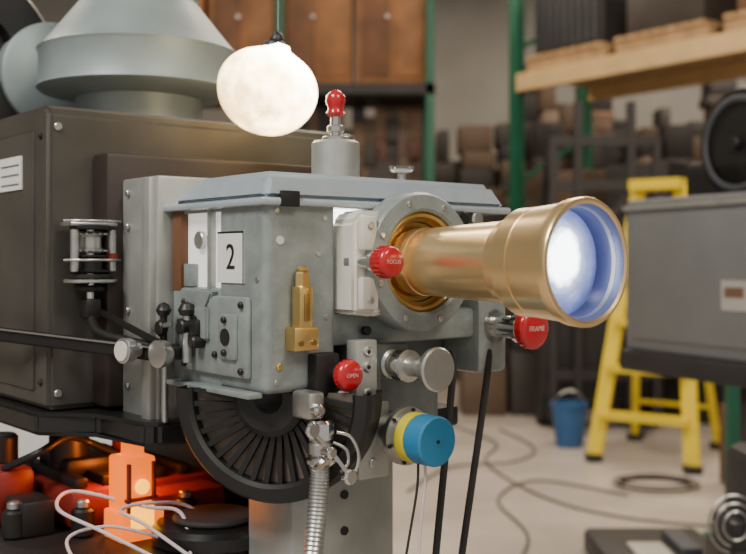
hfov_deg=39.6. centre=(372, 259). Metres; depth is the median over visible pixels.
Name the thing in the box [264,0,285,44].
socket
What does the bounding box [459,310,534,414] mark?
cardboard boxes
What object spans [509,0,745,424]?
rack
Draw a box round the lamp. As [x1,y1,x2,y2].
[104,442,163,543]
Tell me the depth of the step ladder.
7.00 m
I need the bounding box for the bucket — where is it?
[550,390,587,448]
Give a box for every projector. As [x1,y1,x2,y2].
[0,0,627,553]
[620,85,745,441]
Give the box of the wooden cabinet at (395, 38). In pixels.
[198,0,434,181]
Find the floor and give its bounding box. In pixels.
[393,381,724,553]
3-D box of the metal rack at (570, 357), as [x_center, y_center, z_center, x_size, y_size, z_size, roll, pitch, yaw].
[1.874,0.050,8.300,1.167,2.600,0.800,0,0,0]
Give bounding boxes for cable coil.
[612,474,700,491]
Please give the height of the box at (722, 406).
0.480 m
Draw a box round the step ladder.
[585,177,718,474]
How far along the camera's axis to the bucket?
7.41 m
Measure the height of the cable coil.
0.034 m
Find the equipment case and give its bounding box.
[581,528,705,553]
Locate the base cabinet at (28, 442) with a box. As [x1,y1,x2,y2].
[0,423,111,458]
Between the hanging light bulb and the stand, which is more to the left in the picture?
the hanging light bulb
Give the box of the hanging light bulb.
[217,0,317,135]
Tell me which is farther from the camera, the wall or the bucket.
the wall
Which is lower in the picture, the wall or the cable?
the cable
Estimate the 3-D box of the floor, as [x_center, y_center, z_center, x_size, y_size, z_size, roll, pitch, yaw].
[0.000,1.400,6.000,18.000,0.100,20.000,0,0,0]
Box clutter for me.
[434,65,736,380]
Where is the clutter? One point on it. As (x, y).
(679, 142)
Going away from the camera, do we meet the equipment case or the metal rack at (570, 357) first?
the equipment case
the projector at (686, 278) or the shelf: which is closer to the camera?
the shelf
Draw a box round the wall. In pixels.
[30,0,745,169]
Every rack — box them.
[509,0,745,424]
[534,101,663,429]
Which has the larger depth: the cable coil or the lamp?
the cable coil
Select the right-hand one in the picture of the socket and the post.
the post
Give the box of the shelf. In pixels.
[0,492,248,553]
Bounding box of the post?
[703,385,740,536]
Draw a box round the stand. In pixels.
[705,442,745,553]
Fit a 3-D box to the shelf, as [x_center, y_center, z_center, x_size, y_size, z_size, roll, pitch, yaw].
[-0.373,0.276,1.392,0.376,0.152,0.634,0,0,-39]
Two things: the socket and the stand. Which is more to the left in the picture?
the socket
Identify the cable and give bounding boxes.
[407,425,713,553]
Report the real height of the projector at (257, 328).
1.990 m
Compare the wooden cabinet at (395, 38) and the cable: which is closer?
the cable
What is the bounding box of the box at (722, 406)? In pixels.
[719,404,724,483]

